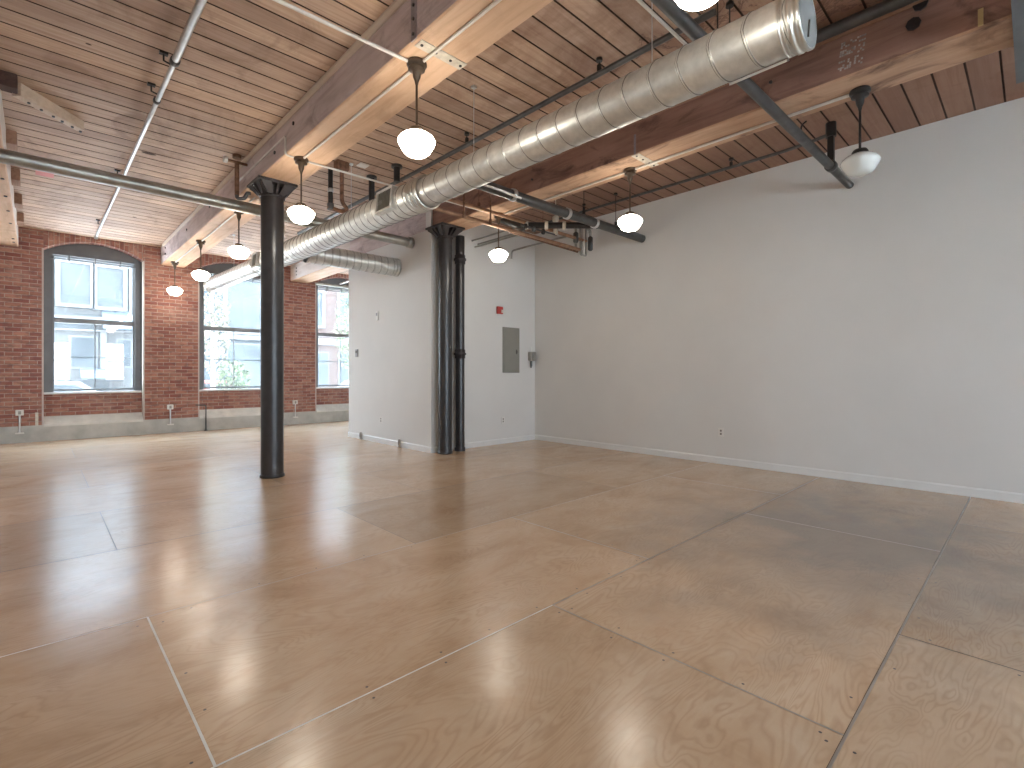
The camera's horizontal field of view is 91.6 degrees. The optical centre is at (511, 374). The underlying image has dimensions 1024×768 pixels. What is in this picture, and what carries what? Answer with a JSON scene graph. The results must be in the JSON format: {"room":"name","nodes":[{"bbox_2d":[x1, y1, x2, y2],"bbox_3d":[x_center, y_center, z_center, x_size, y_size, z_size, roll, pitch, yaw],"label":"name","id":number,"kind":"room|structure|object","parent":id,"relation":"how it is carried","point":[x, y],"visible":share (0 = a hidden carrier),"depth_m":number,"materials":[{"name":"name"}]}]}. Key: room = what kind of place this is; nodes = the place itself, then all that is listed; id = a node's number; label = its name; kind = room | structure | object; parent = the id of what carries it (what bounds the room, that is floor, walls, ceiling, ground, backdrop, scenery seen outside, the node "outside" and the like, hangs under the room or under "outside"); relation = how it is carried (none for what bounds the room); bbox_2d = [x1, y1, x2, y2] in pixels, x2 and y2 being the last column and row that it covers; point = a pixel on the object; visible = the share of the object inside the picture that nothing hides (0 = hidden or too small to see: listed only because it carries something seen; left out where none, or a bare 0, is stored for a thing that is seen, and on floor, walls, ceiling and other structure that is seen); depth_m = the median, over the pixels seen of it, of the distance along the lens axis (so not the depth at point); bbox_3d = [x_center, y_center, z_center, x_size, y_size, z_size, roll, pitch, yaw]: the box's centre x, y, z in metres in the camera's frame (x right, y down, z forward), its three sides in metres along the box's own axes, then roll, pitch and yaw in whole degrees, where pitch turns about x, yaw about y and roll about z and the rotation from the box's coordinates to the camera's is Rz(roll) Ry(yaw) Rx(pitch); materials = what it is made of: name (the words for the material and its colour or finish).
{"room":"empty loft space","nodes":[
{"label":"empty loft space","id":0,"kind":"room"},
{"bbox_2d":[0,227,348,426],"bbox_3d":[-6.636,-0.855,11.561,7.470,3.650,0.404,0,0,-44],"label":"brick wall","id":1,"kind":"structure","parent":0,"point":[170,323],"depth_m":10.45,"materials":[{"name":"red brick"}]},
{"bbox_2d":[15,410,23,433],"bbox_3d":[-8.939,0.868,9.042,0.120,0.435,0.074,0,0,-44],"label":"outlet","id":2,"kind":"object","parent":1,"relation":"attached to","point":[18,413],"visible":1,"depth_m":9.03,"materials":[{"name":"metal"}]},
{"bbox_2d":[35,412,37,425],"bbox_3d":[-8.797,0.830,9.220,0.042,0.240,0.012,0,0,-44],"label":"metal plate","id":3,"kind":"object","parent":1,"relation":"attached to","point":[36,414],"visible":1,"depth_m":9.21,"materials":[{"name":"metal"}]},
{"bbox_2d":[44,244,141,394],"bbox_3d":[-8.339,-1.097,9.963,1.502,2.964,0.210,0,0,-44],"label":"window","id":4,"kind":"structure","parent":1,"relation":"in","point":[95,253],"depth_m":9.92,"materials":[{"name":"grey paint"}]},
{"bbox_2d":[167,405,173,424],"bbox_3d":[-7.285,0.868,10.618,0.120,0.435,0.074,0,0,-44],"label":"outlet","id":5,"kind":"object","parent":1,"relation":"attached to","point":[170,407],"visible":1,"depth_m":10.60,"materials":[{"name":"metal"}]},
{"bbox_2d":[199,264,260,390],"bbox_3d":[-6.521,-1.097,11.694,1.502,2.964,0.210,0,0,-44],"label":"window","id":6,"kind":"structure","parent":1,"relation":"in","point":[215,269],"depth_m":11.40,"materials":[{"name":"grey paint"}]},
{"bbox_2d":[292,400,297,417],"bbox_3d":[-5.402,0.868,12.411,0.120,0.435,0.074,0,0,-44],"label":"outlet","id":7,"kind":"object","parent":1,"relation":"attached to","point":[295,402],"visible":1,"depth_m":12.39,"materials":[{"name":"metal"}]},
{"bbox_2d":[316,278,348,388],"bbox_3d":[-4.639,-1.097,13.488,1.502,2.964,0.210,0,0,-44],"label":"window","id":8,"kind":"structure","parent":1,"relation":"in","point":[335,281],"depth_m":13.22,"materials":[{"name":"grey paint"}]},
{"bbox_2d":[349,231,425,445],"bbox_3d":[-1.416,-0.530,9.880,2.530,3.560,2.740,0,0,-44],"label":"wall","id":9,"kind":"structure","parent":0,"point":[387,377],"depth_m":8.79,"materials":[{"name":"white paint"}]},
{"bbox_2d":[303,248,400,276],"bbox_3d":[-2.572,-1.850,8.116,1.573,0.314,0.314,0,0,-44],"label":"duct","id":10,"kind":"object","parent":9,"relation":"attached to","point":[334,257],"visible":0.91,"depth_m":8.03,"materials":[{"name":"metal"}]},
{"bbox_2d":[350,213,425,252],"bbox_3d":[-2.157,-2.494,9.175,0.435,0.369,2.738,0,0,-44],"label":"ceiling beam","id":11,"kind":"structure","parent":9,"relation":"on","point":[414,225],"depth_m":8.72,"materials":[{"name":"beige wood"}]},
{"bbox_2d":[348,432,431,452],"bbox_3d":[-2.280,1.202,8.942,0.016,0.095,2.906,0,0,-44],"label":"baseboard","id":12,"kind":"structure","parent":9,"relation":"attached to","point":[428,449],"depth_m":8.76,"materials":[{"name":"white paint"}]},
{"bbox_2d":[426,210,534,452],"bbox_3d":[-0.468,-0.715,8.776,2.380,3.930,0.166,0,0,-44],"label":"wall","id":13,"kind":"structure","parent":0,"point":[491,394],"depth_m":8.74,"materials":[{"name":"white paint"}]},
{"bbox_2d":[471,227,514,244],"bbox_3d":[-0.233,-2.252,8.106,0.160,0.062,1.159,0,0,-44],"label":"conduit","id":14,"kind":"object","parent":13,"relation":"attached to","point":[512,227],"depth_m":8.19,"materials":[{"name":"grey metal"}]},
{"bbox_2d":[475,235,517,247],"bbox_3d":[-0.267,-2.175,8.142,0.028,0.027,1.059,0,0,-44],"label":"conduit","id":15,"kind":"object","parent":13,"relation":"attached to","point":[512,235],"depth_m":8.13,"materials":[{"name":"grey metal"}]},
{"bbox_2d":[496,306,502,313],"bbox_3d":[-0.211,-1.140,8.883,0.130,0.130,0.064,0,0,-44],"label":"fire alarm","id":16,"kind":"object","parent":13,"relation":"attached to","point":[499,310],"visible":1,"depth_m":8.86,"materials":[{"name":"red plastic"}]},
{"bbox_2d":[503,327,518,372],"bbox_3d":[-0.006,-0.438,9.089,0.414,0.825,0.049,0,0,-44],"label":"electrical panel","id":17,"kind":"object","parent":13,"relation":"attached to","point":[510,335],"visible":1,"depth_m":9.06,"materials":[{"name":"grey metal"}]},
{"bbox_2d":[528,347,535,367],"bbox_3d":[0.386,-0.314,9.417,0.140,0.395,0.114,0,0,-44],"label":"switch","id":18,"kind":"object","parent":13,"relation":"attached to","point":[531,355],"visible":1,"depth_m":9.38,"materials":[{"name":"metal"}]},
{"bbox_2d":[511,236,565,258],"bbox_3d":[0.431,-2.189,8.637,0.032,0.162,1.312,0,0,-44],"label":"conduit","id":19,"kind":"object","parent":13,"relation":"attached to","point":[558,238],"visible":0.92,"depth_m":8.73,"materials":[{"name":"grey metal"}]},
{"bbox_2d":[0,421,1023,767],"bbox_3d":[-0.371,1.250,4.999,7.490,0.001,17.750,0,0,-44],"label":"floor","id":20,"kind":"structure","parent":0,"point":[165,602],"depth_m":2.63,"materials":[{"name":"brown wood"}]},
{"bbox_2d":[0,403,348,443],"bbox_3d":[-6.549,1.025,11.470,7.470,0.450,0.216,0,0,-44],"label":"ledge","id":21,"kind":"object","parent":20,"relation":"on","point":[68,427],"visible":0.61,"depth_m":10.31,"materials":[{"name":"grey paint"}]},
{"bbox_2d":[196,404,206,430],"bbox_3d":[-6.869,0.959,11.030,0.228,0.582,0.070,0,0,-26],"label":"pipe","id":22,"kind":"object","parent":20,"relation":"on","point":[197,404],"visible":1,"depth_m":11.05,"materials":[{"name":"metal"}]},
{"bbox_2d":[247,175,297,478],"bbox_3d":[-2.926,-0.529,6.080,0.450,3.559,0.450,0,0,-44],"label":"column","id":23,"kind":"structure","parent":20,"relation":"on","point":[272,193],"depth_m":5.97,"materials":[{"name":"black metal"}]},
{"bbox_2d":[425,222,464,454],"bbox_3d":[-1.055,-0.529,7.863,0.450,3.559,0.450,0,0,-44],"label":"column","id":24,"kind":"structure","parent":20,"relation":"on","point":[444,232],"depth_m":7.77,"materials":[{"name":"black metal"}]},
{"bbox_2d":[454,235,465,450],"bbox_3d":[-0.850,-0.500,8.140,0.203,3.500,0.203,0,0,-13],"label":"stack","id":25,"kind":"object","parent":20,"relation":"on","point":[459,259],"visible":0.98,"depth_m":8.07,"materials":[{"name":"black paint"}]},
{"bbox_2d":[0,0,1023,274],"bbox_3d":[-0.449,-2.770,5.067,7.870,0.181,18.558,0,0,-44],"label":"ceiling","id":26,"kind":"structure","parent":0,"point":[244,65],"depth_m":4.81,"materials":[{"name":"brown wood"}]},
{"bbox_2d":[0,90,17,246],"bbox_3d":[-6.479,-2.489,6.224,0.295,0.381,7.550,0,0,-44],"label":"ceiling beam","id":27,"kind":"structure","parent":26,"relation":"attached to","point":[8,213],"depth_m":6.85,"materials":[{"name":"brown wood"}]},
{"bbox_2d":[0,69,17,93],"bbox_3d":[-4.507,-2.615,4.455,0.120,0.130,0.130,0,0,-44],"label":"wood block","id":28,"kind":"object","parent":26,"relation":"attached to","point":[8,80],"visible":1,"depth_m":4.42,"materials":[{"name":"brown wood"}]},
{"bbox_2d":[6,129,17,151],"bbox_3d":[-5.600,-2.605,5.577,0.085,0.150,0.300,0,0,-44],"label":"wood block","id":29,"kind":"object","parent":26,"relation":"attached to","point":[11,136],"visible":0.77,"depth_m":5.48,"materials":[{"name":"brown wood"}]},
{"bbox_2d":[11,168,20,186],"bbox_3d":[-6.565,-2.605,6.590,0.085,0.150,0.300,0,0,-44],"label":"wood block","id":30,"kind":"object","parent":26,"relation":"attached to","point":[15,173],"visible":0.97,"depth_m":6.50,"materials":[{"name":"brown wood"}]},
{"bbox_2d":[14,193,22,208],"bbox_3d":[-7.428,-2.605,7.495,0.085,0.150,0.300,0,0,-44],"label":"wood block","id":31,"kind":"object","parent":26,"relation":"attached to","point":[18,201],"visible":0.99,"depth_m":7.40,"materials":[{"name":"brown wood"}]},
{"bbox_2d":[17,212,23,225],"bbox_3d":[-8.255,-2.605,8.364,0.085,0.150,0.300,0,0,-44],"label":"wood block","id":32,"kind":"object","parent":26,"relation":"attached to","point":[20,216],"visible":0.99,"depth_m":8.27,"materials":[{"name":"brown wood"}]},
{"bbox_2d":[12,83,83,132],"bbox_3d":[-4.567,-2.616,4.936,0.080,0.128,0.712,0,0,-2],"label":"diagonal brace","id":33,"kind":"object","parent":26,"relation":"attached to","point":[25,94],"visible":0.99,"depth_m":4.87,"materials":[{"name":"brown wood"}]},
{"bbox_2d":[94,0,206,238],"bbox_3d":[-2.951,-2.608,4.251,0.131,0.143,14.227,0,0,-44],"label":"sprinkler line","id":34,"kind":"object","parent":26,"relation":"hanging from","point":[174,61],"visible":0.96,"depth_m":4.32,"materials":[{"name":"metal"}]},
{"bbox_2d":[223,153,250,200],"bbox_3d":[-3.361,-2.404,6.087,0.301,0.550,0.108,0,0,-35],"label":"pipe","id":35,"kind":"object","parent":26,"relation":"hanging from","point":[236,156],"visible":1,"depth_m":6.07,"materials":[{"name":"metal"}]},
{"bbox_2d":[291,242,349,282],"bbox_3d":[-4.227,-2.494,11.340,0.447,0.369,3.248,0,0,-44],"label":"ceiling beam","id":36,"kind":"structure","parent":26,"relation":"attached to","point":[302,272],"depth_m":11.64,"materials":[{"name":"brown wood"}]},
{"bbox_2d":[327,159,348,213],"bbox_3d":[-2.203,-2.395,6.425,0.273,0.571,0.382,0,0,-44],"label":"pipe","id":37,"kind":"object","parent":26,"relation":"hanging from","point":[339,164],"visible":0.91,"depth_m":6.46,"materials":[{"name":"black metal"}]},
{"bbox_2d":[161,0,552,267],"bbox_3d":[-1.162,-2.489,4.245,0.465,0.382,17.750,0,0,-44],"label":"ceiling beam","id":38,"kind":"structure","parent":26,"relation":"attached to","point":[406,28],"depth_m":4.19,"materials":[{"name":"brown wood"}]},
{"bbox_2d":[167,261,182,295],"bbox_3d":[-6.935,-1.964,10.243,0.274,0.692,0.274,0,0,-44],"label":"pendant light","id":39,"kind":"object","parent":38,"relation":"hanging from","point":[173,290],"visible":1,"depth_m":10.19,"materials":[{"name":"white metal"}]},
{"bbox_2d":[191,240,209,280],"bbox_3d":[-5.383,-1.964,8.614,0.274,0.692,0.274,0,0,-44],"label":"pendant light","id":40,"kind":"object","parent":38,"relation":"hanging from","point":[200,274],"visible":1,"depth_m":8.56,"materials":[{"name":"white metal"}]},
{"bbox_2d":[228,211,249,258],"bbox_3d":[-3.831,-1.964,6.986,0.274,0.692,0.274,0,0,-44],"label":"pendant light","id":41,"kind":"object","parent":38,"relation":"hanging from","point":[238,251],"visible":0.92,"depth_m":6.93,"materials":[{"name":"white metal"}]},
{"bbox_2d":[239,135,293,181],"bbox_3d":[-2.961,-2.393,5.880,0.098,0.217,1.822,0,0,-44],"label":"conduit","id":42,"kind":"object","parent":38,"relation":"attached to","point":[284,136],"visible":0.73,"depth_m":5.53,"materials":[{"name":"silver metal"}]},
{"bbox_2d":[287,156,314,223],"bbox_3d":[-2.258,-1.964,5.335,0.274,0.692,0.274,0,0,-44],"label":"pendant light","id":43,"kind":"object","parent":38,"relation":"hanging from","point":[300,213],"visible":0.99,"depth_m":5.28,"materials":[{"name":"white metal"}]},
{"bbox_2d":[175,0,501,261],"bbox_3d":[-2.379,-2.296,5.468,0.024,0.023,13.200,0,0,-44],"label":"conduit","id":44,"kind":"object","parent":38,"relation":"attached to","point":[494,3],"visible":0.86,"depth_m":3.96,"materials":[{"name":"silver metal"}]},
{"bbox_2d":[273,0,407,61],"bbox_3d":[-1.709,-2.296,2.807,2.528,0.023,0.046,0,0,-42],"label":"conduit","id":45,"kind":"object","parent":38,"relation":"attached to","point":[281,2],"visible":1,"depth_m":3.31,"materials":[{"name":"silver metal"}]},
{"bbox_2d":[308,161,481,211],"bbox_3d":[-1.305,-2.296,6.206,2.449,0.021,0.028,0,0,-42],"label":"conduit","id":46,"kind":"object","parent":38,"relation":"attached to","point":[310,162],"visible":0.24,"depth_m":5.74,"materials":[{"name":"silver metal"}]},
{"bbox_2d":[398,57,434,158],"bbox_3d":[-0.706,-1.964,3.692,0.274,0.692,0.274,0,0,-44],"label":"pendant light","id":47,"kind":"object","parent":38,"relation":"hanging from","point":[416,143],"visible":1,"depth_m":3.64,"materials":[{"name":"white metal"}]},
{"bbox_2d":[636,0,686,44],"bbox_3d":[0.919,-2.300,3.196,1.140,0.021,0.022,0,0,-44],"label":"conduit","id":48,"kind":"object","parent":38,"relation":"attached to","point":[640,2],"visible":0.85,"depth_m":3.24,"materials":[{"name":"silver metal"}]},
{"bbox_2d":[674,0,717,10],"bbox_3d":[0.816,-1.964,2.159,0.274,0.692,0.274,0,0,-44],"label":"pendant light","id":49,"kind":"object","parent":38,"relation":"hanging from","point":[689,5],"visible":1,"depth_m":2.19,"materials":[{"name":"white glass"}]},
{"bbox_2d":[356,162,368,168],"bbox_3d":[-1.911,-2.674,6.384,0.120,0.012,0.120,0,0,-44],"label":"tag","id":50,"kind":"object","parent":26,"relation":"attached to","point":[362,165],"visible":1,"depth_m":6.37,"materials":[{"name":"white paper"}]},
{"bbox_2d":[366,174,376,200],"bbox_3d":[-1.902,-2.515,6.751,0.140,0.330,0.136,0,0,-44],"label":"pipe stub","id":51,"kind":"object","parent":26,"relation":"attached to","point":[371,183],"visible":0.72,"depth_m":6.72,"materials":[{"name":"black metal"}]},
{"bbox_2d":[391,163,401,182],"bbox_3d":[-1.479,-2.575,6.395,0.140,0.210,0.136,0,0,-44],"label":"pipe stub","id":52,"kind":"object","parent":26,"relation":"attached to","point":[397,167],"visible":1,"depth_m":6.36,"materials":[{"name":"black metal"}]},
{"bbox_2d":[297,8,716,234],"bbox_3d":[-1.212,-2.603,6.270,0.073,0.153,7.650,0,0,-44],"label":"sprinkler line","id":53,"kind":"object","parent":26,"relation":"hanging from","point":[711,13],"visible":0.79,"depth_m":4.57,"materials":[{"name":"metal"}]},
{"bbox_2d":[433,193,580,250],"bbox_3d":[0.056,-2.335,7.045,2.900,0.690,0.088,0,0,-44],"label":"pipe","id":54,"kind":"object","parent":26,"relation":"hanging from","point":[438,209],"visible":0.84,"depth_m":6.75,"materials":[{"name":"orange metal"}]},
{"bbox_2d":[508,231,578,252],"bbox_3d":[0.522,-2.035,7.679,1.551,0.069,0.040,0,0,-44],"label":"pipe","id":55,"kind":"object","parent":54,"relation":"attached to","point":[576,251],"visible":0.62,"depth_m":7.71,"materials":[{"name":"grey metal"}]},
{"bbox_2d":[203,0,816,292],"bbox_3d":[-2.341,-2.195,6.593,11.138,0.970,0.409,0,0,45],"label":"spiral duct","id":56,"kind":"object","parent":26,"relation":"hanging from","point":[776,31],"visible":0.9,"depth_m":3.54,"materials":[{"name":"metal"}]},
{"bbox_2d":[252,254,255,265],"bbox_3d":[-4.312,-1.907,8.350,0.036,0.203,0.212,0,0,-44],"label":"grille","id":57,"kind":"object","parent":56,"relation":"attached to","point":[253,255],"depth_m":8.36,"materials":[{"name":"grey metal"}]},
{"bbox_2d":[251,252,260,269],"bbox_3d":[-4.285,-1.903,8.376,0.128,0.259,0.260,0,0,-44],"label":"register","id":58,"kind":"object","parent":56,"relation":"attached to","point":[255,265],"depth_m":8.31,"materials":[{"name":"metal"}]},
{"bbox_2d":[377,188,390,210],"bbox_3d":[-1.402,-1.907,5.460,0.036,0.203,0.292,0,0,-44],"label":"grille","id":59,"kind":"object","parent":56,"relation":"attached to","point":[383,196],"depth_m":5.45,"materials":[{"name":"silver metal"}]},
{"bbox_2d":[374,185,397,215],"bbox_3d":[-1.374,-1.903,5.486,0.128,0.259,0.340,0,0,-44],"label":"register","id":60,"kind":"object","parent":56,"relation":"attached to","point":[385,205],"depth_m":5.43,"materials":[{"name":"metal"}]},
{"bbox_2d":[447,190,586,241],"bbox_3d":[0.138,-2.422,7.176,3.000,0.515,0.053,0,0,-44],"label":"pipe","id":61,"kind":"object","parent":26,"relation":"hanging from","point":[453,200],"visible":0.51,"depth_m":6.84,"materials":[{"name":"orange metal"}]},
{"bbox_2d":[573,229,592,256],"bbox_3d":[1.128,-2.153,8.119,0.493,0.472,0.082,0,0,-44],"label":"valve assembly","id":62,"kind":"object","parent":61,"relation":"attached to","point":[582,232],"visible":0.73,"depth_m":8.10,"materials":[{"name":"grey metal"}]},
{"bbox_2d":[520,200,558,235],"bbox_3d":[0.411,-2.375,7.325,0.800,0.610,0.098,0,0,-44],"label":"pipe manifold","id":63,"kind":"object","parent":26,"relation":"attached to","point":[555,218],"visible":0.91,"depth_m":7.41,"materials":[{"name":"black metal"}]},
{"bbox_2d":[476,182,645,242],"bbox_3d":[0.683,-2.370,6.571,3.755,0.619,0.156,0,0,-44],"label":"drain pipe","id":64,"kind":"object","parent":26,"relation":"hanging from","point":[566,213],"visible":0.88,"depth_m":6.51,"materials":[{"name":"metal"}]},
{"bbox_2d":[483,184,521,198],"bbox_3d":[-0.255,-2.067,5.523,0.046,0.060,1.052,0,0,45],"label":"conduit","id":65,"kind":"object","parent":64,"relation":"attached to","point":[485,185],"visible":0.61,"depth_m":5.66,"materials":[{"name":"silver metal"}]},
{"bbox_2d":[500,218,596,229],"bbox_3d":[0.531,-2.206,7.219,1.489,0.229,0.120,0,0,6],"label":"pipe","id":66,"kind":"object","parent":64,"relation":"attached to","point":[546,225],"visible":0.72,"depth_m":7.19,"materials":[{"name":"black metal"}]},
{"bbox_2d":[519,134,826,230],"bbox_3d":[1.752,-2.606,7.189,0.150,0.148,5.007,0,0,-42],"label":"conduit","id":67,"kind":"object","parent":26,"relation":"hanging from","point":[731,159],"visible":0.83,"depth_m":6.37,"materials":[{"name":"metal"}]},
{"bbox_2d":[433,0,1013,230],"bbox_3d":[2.885,-2.489,3.860,0.467,0.382,11.608,0,0,-44],"label":"ceiling beam","id":68,"kind":"structure","parent":26,"relation":"attached to","point":[920,38],"depth_m":4.21,"materials":[{"name":"stained wood"},{"name":"brown wood"}]},
{"bbox_2d":[489,212,507,261],"bbox_3d":[-0.194,-1.964,7.177,0.274,0.692,0.274,0,0,-44],"label":"pendant light","id":69,"kind":"object","parent":68,"relation":"hanging from","point":[498,254],"visible":0.85,"depth_m":7.11,"materials":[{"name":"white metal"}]},
{"bbox_2d":[618,167,642,231],"bbox_3d":[1.331,-1.964,5.619,0.274,0.692,0.274,0,0,-44],"label":"pendant light","id":70,"kind":"object","parent":68,"relation":"hanging from","point":[630,222],"visible":1,"depth_m":5.56,"materials":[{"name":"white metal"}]},
{"bbox_2d":[503,94,848,213],"bbox_3d":[1.338,-2.296,5.612,0.026,0.025,4.320,0,0,-44],"label":"conduit","id":71,"kind":"object","parent":68,"relation":"attached to","point":[847,95],"visible":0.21,"depth_m":5.00,"materials":[{"name":"silver metal"}]},
{"bbox_2d":[840,85,880,177],"bbox_3d":[2.828,-1.964,4.048,0.274,0.692,0.274,0,0,-44],"label":"pendant light","id":72,"kind":"object","parent":68,"relation":"hanging from","point":[861,162],"visible":1,"depth_m":4.00,"materials":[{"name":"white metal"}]},
{"bbox_2d":[905,17,920,30],"bbox_3d":[2.877,-2.510,3.570,0.014,0.090,0.090,0,0,-44],"label":"washer","id":73,"kind":"object","parent":68,"relation":"in","point":[911,23],"depth_m":3.57,"materials":[{"name":"black metal"}]},
{"bbox_2d":[912,0,928,10],"bbox_3d":[2.905,-2.630,3.541,0.014,0.090,0.090,0,0,-44],"label":"washer","id":74,"kind":"object","parent":68,"relation":"in","point":[921,5],"depth_m":3.53,"materials":[{"name":"black metal"}]},
{"bbox_2d":[650,0,853,188],"bbox_3d":[1.819,-2.421,3.820,5.904,0.518,0.116,0,0,-43],"label":"pipe","id":75,"kind":"object","parent":26,"relation":"hanging from","point":[671,9],"visible":0.89,"depth_m":4.13,"materials":[{"name":"metal"}]},
{"bbox_2d":[816,0,918,43],"bbox_3d":[3.171,-2.605,2.993,0.090,0.088,2.960,0,0,-44],"label":"pipe","id":76,"kind":"object","parent":26,"relation":"attached to","point":[884,7],"visible":0.77,"depth_m":3.62,"materials":[{"name":"metal"}]},
{"bbox_2d":[1011,0,1023,83],"bbox_3d":[3.276,-2.450,2.954,2.020,0.460,0.438,0,0,-44],"label":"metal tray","id":77,"kind":"object","parent":26,"relation":"hanging from","point":[1017,6],"visible":1,"depth_m":3.27,"materials":[{"name":"metal"}]},
{"bbox_2d":[535,97,1023,493],"bbox_3d":[4.447,-0.715,5.452,0.150,3.930,11.760,0,0,-44],"label":"wall","id":78,"kind":"structure","parent":0,"point":[875,326],"depth_m":6.09,"materials":[{"name":"white paint"}]},
{"bbox_2d":[718,428,723,436],"bbox_3d":[2.913,0.810,6.947,0.008,0.116,0.072,0,0,-44],"label":"wall outlet","id":79,"kind":"object","parent":78,"relation":"attached to","point":[720,430],"visible":1,"depth_m":6.94,"materials":[{"name":"white plastic"}]},
{"bbox_2d":[535,434,1023,503],"bbox_3d":[4.438,1.202,5.340,0.016,0.095,11.610,0,0,-44],"label":"baseboard","id":80,"kind":"structure","parent":78,"relation":"attached to","point":[879,480],"depth_m":6.07,"materials":[{"name":"white paint"}]},
{"bbox_3d":[-2.655,-0.715,12.906,0.150,3.930,3.950,0,0,-44],"label":"wall","id":81,"kind":"structure","parent":0,"visible":0},
{"bbox_2d":[315,282,348,288],"bbox_3d":[-4.177,-2.250,13.009,1.909,0.058,0.060,0,0,-44],"label":"pipe","id":82,"kind":"object","parent":81,"relation":"attached to","point":[316,283],"visible":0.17,"depth_m":12.62,"materials":[{"name":"grey metal"}]},
{"bbox_3d":[-3.136,-0.715,2.364,0.150,3.930,17.750,0,0,-44],"label":"wall","id":83,"kind":"structure","parent":0,"visible":0},
{"bbox_2d":[0,148,414,247],"bbox_3d":[-3.501,-2.185,6.544,5.089,0.176,0.190,0,0,-44],"label":"pipe","id":84,"kind":"object","parent":83,"relation":"attached to","point":[9,157],"visible":0.77,"depth_m":5.75,"materials":[{"name":"grey metal"}]},
{"label":"outside","id":85,"kind":"structure","parent":0,"visible":0},
{"bbox_3d":[-8.849,1.800,20.160,75.000,0.200,7.400,0,0,-44],"label":"street","id":86,"kind":"object","parent":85,"visible":0},
{"bbox_2d":[54,381,95,391],"bbox_3d":[-15.655,0.963,16.576,4.300,1.465,1.740,0,0,-44],"label":"parked car","id":87,"kind":"object","parent":86,"relation":"on","point":[57,384],"visible":0.09,"depth_m":16.50,"materials":[{"name":"silver metal"}]},
{"bbox_2d":[204,380,229,388],"bbox_3d":[-12.121,0.963,19.391,4.300,1.465,1.740,0,0,-44],"label":"parked car","id":88,"kind":"object","parent":86,"relation":"on","point":[207,383],"visible":0.02,"depth_m":18.93,"materials":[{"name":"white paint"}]},
{"bbox_2d":[204,288,231,388],"bbox_3d":[-9.822,-0.926,16.344,1.122,5.256,1.162,0,0,-20],"label":"street tree","id":89,"kind":"object","parent":86,"relation":"on","point":[213,316],"visible":0.65,"depth_m":16.30,"materials":[{"name":"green plant"}]},
{"bbox_2d":[216,358,250,388],"bbox_3d":[-9.690,0.572,17.266,1.207,2.265,1.126,0,0,-44],"label":"street tree","id":90,"kind":"object","parent":86,"relation":"on","point":[237,364],"visible":0.59,"depth_m":17.17,"materials":[{"name":"green plant"}]},
{"bbox_2d":[333,291,348,370],"bbox_3d":[-6.338,-1.114,19.924,1.544,5.631,1.575,0,0,-44],"label":"street tree","id":91,"kind":"object","parent":86,"relation":"on","point":[345,328],"visible":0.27,"depth_m":19.69,"materials":[{"name":"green plant"}]},
{"bbox_2d":[338,380,348,386],"bbox_3d":[-7.336,0.963,24.226,4.300,1.465,1.740,0,0,-44],"label":"parked car","id":92,"kind":"object","parent":86,"relation":"on","point":[346,382],"visible":0.02,"depth_m":24.00,"materials":[{"name":"white paint"}]},
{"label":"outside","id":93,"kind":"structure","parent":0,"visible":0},
{"bbox_3d":[-12.298,1.740,23.780,75.000,0.320,2.600,0,0,-44],"label":"pavement","id":94,"kind":"object","parent":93,"visible":0},
{"bbox_2d":[54,257,131,390],"bbox_3d":[-20.928,-2.625,20.806,10.400,8.650,7.000,0,0,-44],"label":"building","id":95,"kind":"structure","parent":94,"relation":"on","point":[82,290],"depth_m":20.58,"materials":[{"name":"beige paint"}]},
{"bbox_2d":[204,275,260,388],"bbox_3d":[-15.557,-2.825,26.476,5.200,9.050,6.200,0,0,-44],"label":"building","id":96,"kind":"structure","parent":94,"relation":"on","point":[244,297],"depth_m":24.56,"materials":[{"name":"white stone"}]},
{"bbox_2d":[318,288,348,386],"bbox_3d":[-10.633,-2.725,31.167,8.400,8.850,6.200,0,0,-44],"label":"building","id":97,"kind":"structure","parent":94,"relation":"on","point":[329,373],"depth_m":27.68,"materials":[{"name":"brick"}]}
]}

